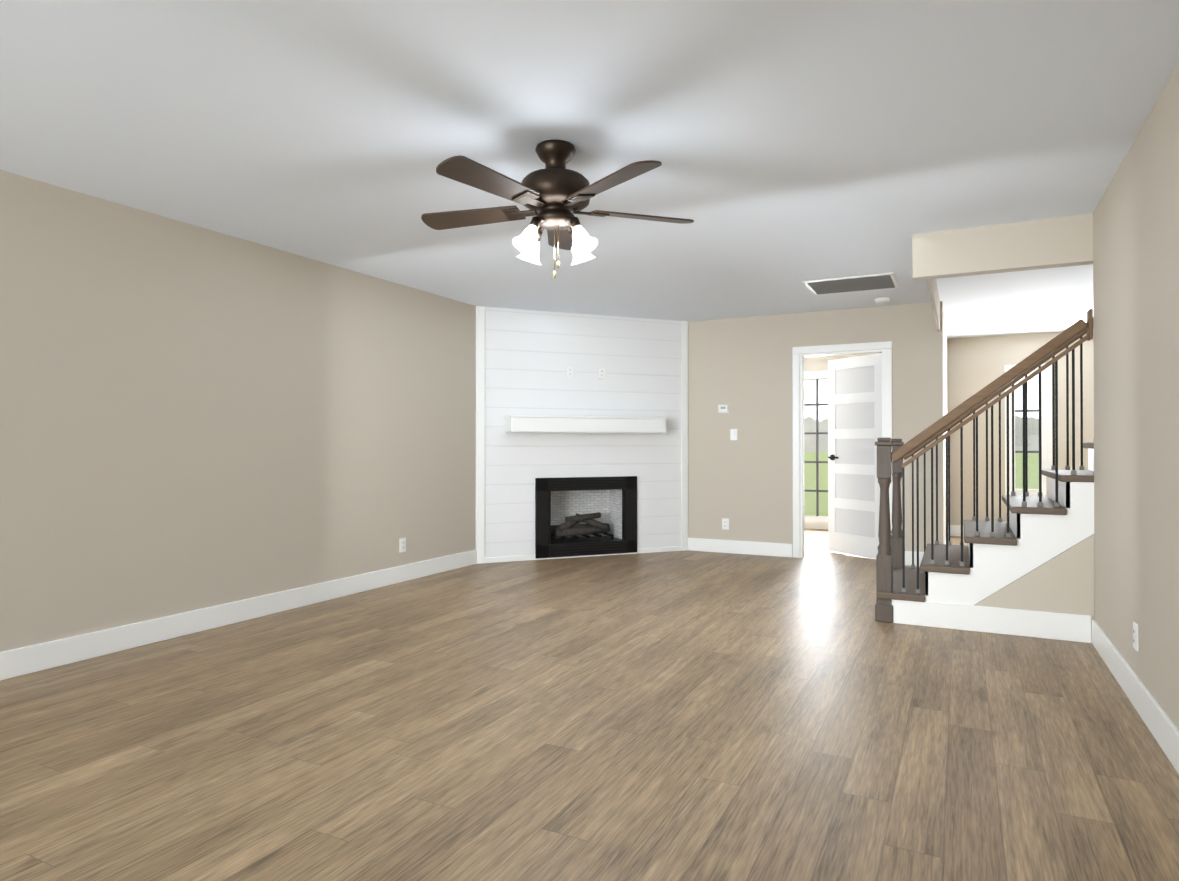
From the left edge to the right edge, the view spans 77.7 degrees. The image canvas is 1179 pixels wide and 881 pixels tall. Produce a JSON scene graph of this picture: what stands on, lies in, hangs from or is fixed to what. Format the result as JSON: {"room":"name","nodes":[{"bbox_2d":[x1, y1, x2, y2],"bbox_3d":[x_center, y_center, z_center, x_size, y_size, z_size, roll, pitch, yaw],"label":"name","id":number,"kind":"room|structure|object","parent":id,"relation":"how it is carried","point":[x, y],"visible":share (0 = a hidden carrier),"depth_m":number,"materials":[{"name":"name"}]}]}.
{"room":"living room","nodes":[
{"label":"living room","id":0,"kind":"room"},
{"bbox_2d":[0,170,475,651],"bbox_3d":[-2.171,-0.067,4.910,0.120,2.440,13.640,0,0,27],"label":"wall","id":1,"kind":"structure","parent":0,"point":[193,417],"depth_m":4.42,"materials":[{"name":"beige paint"}]},
{"bbox_2d":[399,538,405,552],"bbox_3d":[-1.534,0.859,6.016,0.012,0.115,0.072,0,0,27],"label":"electrical outlet","id":2,"kind":"object","parent":1,"relation":"attached to","point":[402,544],"visible":1,"depth_m":6.01,"materials":[{"name":"white plastic"}]},
{"bbox_2d":[0,524,1178,773],"bbox_3d":[0.937,1.076,3.327,6.850,0.135,13.400,0,0,27],"label":"baseboard","id":3,"kind":"structure","parent":1,"relation":"attached to","point":[1154,716],"depth_m":4.31,"materials":[{"name":"white wood"}]},
{"bbox_2d":[476,306,687,563],"bbox_3d":[-0.033,-0.052,7.424,2.605,2.440,0.134,0,0,-23],"label":"wall","id":4,"kind":"structure","parent":0,"point":[525,359],"depth_m":7.32,"materials":[{"name":"white wood"}]},
{"bbox_2d":[567,366,572,377],"bbox_3d":[-0.193,-0.683,7.297,0.072,0.115,0.012,0,0,-23],"label":"outlet","id":5,"kind":"object","parent":4,"relation":"attached to","point":[569,371],"visible":1,"depth_m":7.29,"materials":[{"name":"white plastic"}]},
{"bbox_2d":[505,415,666,432],"bbox_3d":[-0.011,-0.157,7.267,1.660,0.162,0.200,0,0,-23],"label":"mantel shelf","id":6,"kind":"object","parent":4,"relation":"attached to","point":[554,424],"visible":1,"depth_m":7.14,"materials":[{"name":"white wood"}]},
{"bbox_2d":[535,476,636,558],"bbox_3d":[-0.099,0.761,7.547,1.100,0.785,0.448,0,0,-23],"label":"fireplace insert","id":7,"kind":"object","parent":4,"relation":"in","point":[579,516],"visible":0.98,"depth_m":7.50,"materials":[{"name":"black metal"}]},
{"bbox_2d":[598,368,604,378],"bbox_3d":[0.124,-0.682,7.428,0.072,0.115,0.012,0,0,-23],"label":"outlet","id":8,"kind":"object","parent":4,"relation":"attached to","point":[601,373],"visible":1,"depth_m":7.42,"materials":[{"name":"white plastic"}]},
{"bbox_2d":[0,529,1178,880],"bbox_3d":[0.937,1.193,3.326,7.090,0.100,13.640,0,0,27],"label":"floor","id":9,"kind":"structure","parent":0,"point":[686,715],"depth_m":2.75,"materials":[{"name":"brown wood"}]},
{"bbox_2d":[875,309,1094,622],"bbox_3d":[3.086,-0.076,4.646,2.285,2.454,1.134,0,0,27],"label":"staircase","id":10,"kind":"structure","parent":9,"relation":"on","point":[1031,533],"depth_m":4.49,"materials":[{"name":"brown wood"}]},
{"bbox_2d":[0,0,1178,338],"bbox_3d":[0.937,-1.347,3.341,7.090,0.100,13.640,0,0,27],"label":"ceiling","id":11,"kind":"structure","parent":0,"point":[792,146],"depth_m":3.04,"materials":[{"name":"paint"}]},
{"bbox_2d":[421,140,693,278],"bbox_3d":[-0.186,-1.010,3.231,1.252,0.574,1.256,0,0,27],"label":"ceiling fan","id":12,"kind":"object","parent":11,"relation":"hanging from","point":[555,195],"visible":1,"depth_m":3.15,"materials":[{"name":"brown metal"}]},
{"bbox_2d":[803,272,898,294],"bbox_3d":[2.137,-1.272,5.973,0.680,0.018,0.540,0,0,27],"label":"ceiling vent","id":13,"kind":"object","parent":11,"relation":"in","point":[854,283],"visible":1,"depth_m":5.92,"materials":[{"name":"white plastic"}]},
{"bbox_2d":[875,297,889,303],"bbox_3d":[2.642,-1.260,6.603,0.132,0.034,0.132,0,0,27],"label":"smoke detector","id":14,"kind":"object","parent":11,"relation":"attached to","point":[882,300],"visible":1,"depth_m":6.56,"materials":[{"name":"white plastic"}]},
{"bbox_2d":[688,301,942,556],"bbox_3d":[1.502,-0.051,7.655,3.950,2.440,0.120,0,0,27],"label":"wall","id":15,"kind":"structure","parent":0,"point":[741,367],"depth_m":7.42,"materials":[{"name":"beige paint"}]},
{"bbox_2d":[718,405,728,412],"bbox_3d":[1.394,-0.331,7.631,0.110,0.085,0.024,0,0,27],"label":"thermostat","id":16,"kind":"object","parent":15,"relation":"attached to","point":[723,408],"visible":1,"depth_m":7.62,"materials":[{"name":"white plastic"}]},
{"bbox_2d":[722,518,728,529],"bbox_3d":[1.415,0.869,7.620,0.072,0.115,0.012,0,0,27],"label":"electrical outlet","id":17,"kind":"object","parent":15,"relation":"attached to","point":[725,523],"visible":1,"depth_m":7.62,"materials":[{"name":"white plastic"}]},
{"bbox_2d":[730,429,736,439],"bbox_3d":[1.494,-0.061,7.583,0.075,0.115,0.016,0,0,27],"label":"switch plate","id":18,"kind":"object","parent":15,"relation":"attached to","point":[733,434],"visible":1,"depth_m":7.58,"materials":[{"name":"white plastic"}]},
{"bbox_2d":[792,341,891,557],"bbox_3d":[2.470,0.116,7.163,0.920,2.100,0.156,0,0,27],"label":"door frame","id":19,"kind":"structure","parent":15,"relation":"attached to","point":[799,354],"depth_m":7.27,"materials":[{"name":"white wood"}]},
{"bbox_2d":[828,353,881,558],"bbox_3d":[2.692,0.156,7.392,0.609,2.000,0.485,0,0,27],"label":"door","id":20,"kind":"structure","parent":15,"relation":"in","point":[854,409],"depth_m":7.39,"materials":[{"name":"white wood"}]},
{"bbox_2d":[943,310,946,543],"bbox_3d":[3.810,-0.049,7.971,0.120,2.440,2.530,0,0,27],"label":"wall","id":21,"kind":"structure","parent":0,"point":[944,414],"depth_m":7.48,"materials":[{"name":"beige paint"}]},
{"bbox_2d":[804,332,1093,524],"bbox_3d":[4.048,-0.041,9.336,6.970,2.440,0.120,0,0,27],"label":"wall","id":22,"kind":"structure","parent":0,"point":[975,365],"depth_m":8.87,"materials":[{"name":"beige paint"}]},
{"bbox_2d":[804,370,827,524],"bbox_3d":[2.944,0.098,9.889,1.420,2.050,0.170,0,0,27],"label":"window","id":23,"kind":"structure","parent":22,"relation":"in","point":[817,519],"depth_m":9.82,"materials":[{"name":"white"}]},
{"bbox_2d":[1005,363,1051,497],"bbox_3d":[5.227,-0.109,8.733,0.480,1.590,0.170,0,0,27],"label":"sidelight window","id":24,"kind":"structure","parent":22,"relation":"in","point":[1046,404],"depth_m":8.61,"materials":[{"name":"white"}]},
{"bbox_2d":[912,213,1092,330],"bbox_3d":[3.049,-1.149,5.437,1.060,0.270,2.450,0,0,27],"label":"wall","id":25,"kind":"structure","parent":0,"point":[1065,241],"depth_m":4.37,"materials":[{"name":"beige paint"}]},
{"bbox_2d":[975,534,1094,642],"bbox_3d":[2.509,0.840,4.344,0.804,0.619,0.023,0,0,27],"label":"wall","id":26,"kind":"structure","parent":0,"point":[1062,582],"depth_m":4.23,"materials":[{"name":"beige paint"}]},
{"bbox_2d":[894,600,1090,642],"bbox_3d":[2.381,1.072,4.385,1.037,0.155,0.014,0,0,27],"label":"baseboard","id":27,"kind":"structure","parent":26,"relation":"attached to","point":[1045,625],"depth_m":4.36,"materials":[{"name":"white wood"}]},
{"bbox_2d":[1093,63,1178,729],"bbox_3d":[1.010,-0.095,0.371,0.120,2.440,8.420,0,0,27],"label":"wall","id":28,"kind":"structure","parent":0,"point":[1136,364],"depth_m":3.05,"materials":[{"name":"beige paint"}]},
{"bbox_2d":[1133,621,1138,651],"bbox_3d":[2.349,0.842,3.151,0.012,0.115,0.072,0,0,27],"label":"electrical outlet","id":29,"kind":"object","parent":28,"relation":"attached to","point":[1135,636],"visible":1,"depth_m":3.14,"materials":[{"name":"white plastic"}]},
{"label":"outside","id":30,"kind":"structure","parent":0,"visible":0},
{"bbox_2d":[804,492,827,515],"bbox_3d":[5.805,1.271,12.927,26.850,0.100,7.870,0,0,27],"label":"ground","id":31,"kind":"structure","parent":30,"point":[823,506],"depth_m":14.04,"materials":[{"name":"green plant"}]},
{"bbox_2d":[804,374,1038,492],"bbox_3d":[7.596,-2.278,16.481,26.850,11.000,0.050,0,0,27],"label":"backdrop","id":32,"kind":"structure","parent":30,"point":[810,454],"depth_m":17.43,"materials":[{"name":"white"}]}
]}

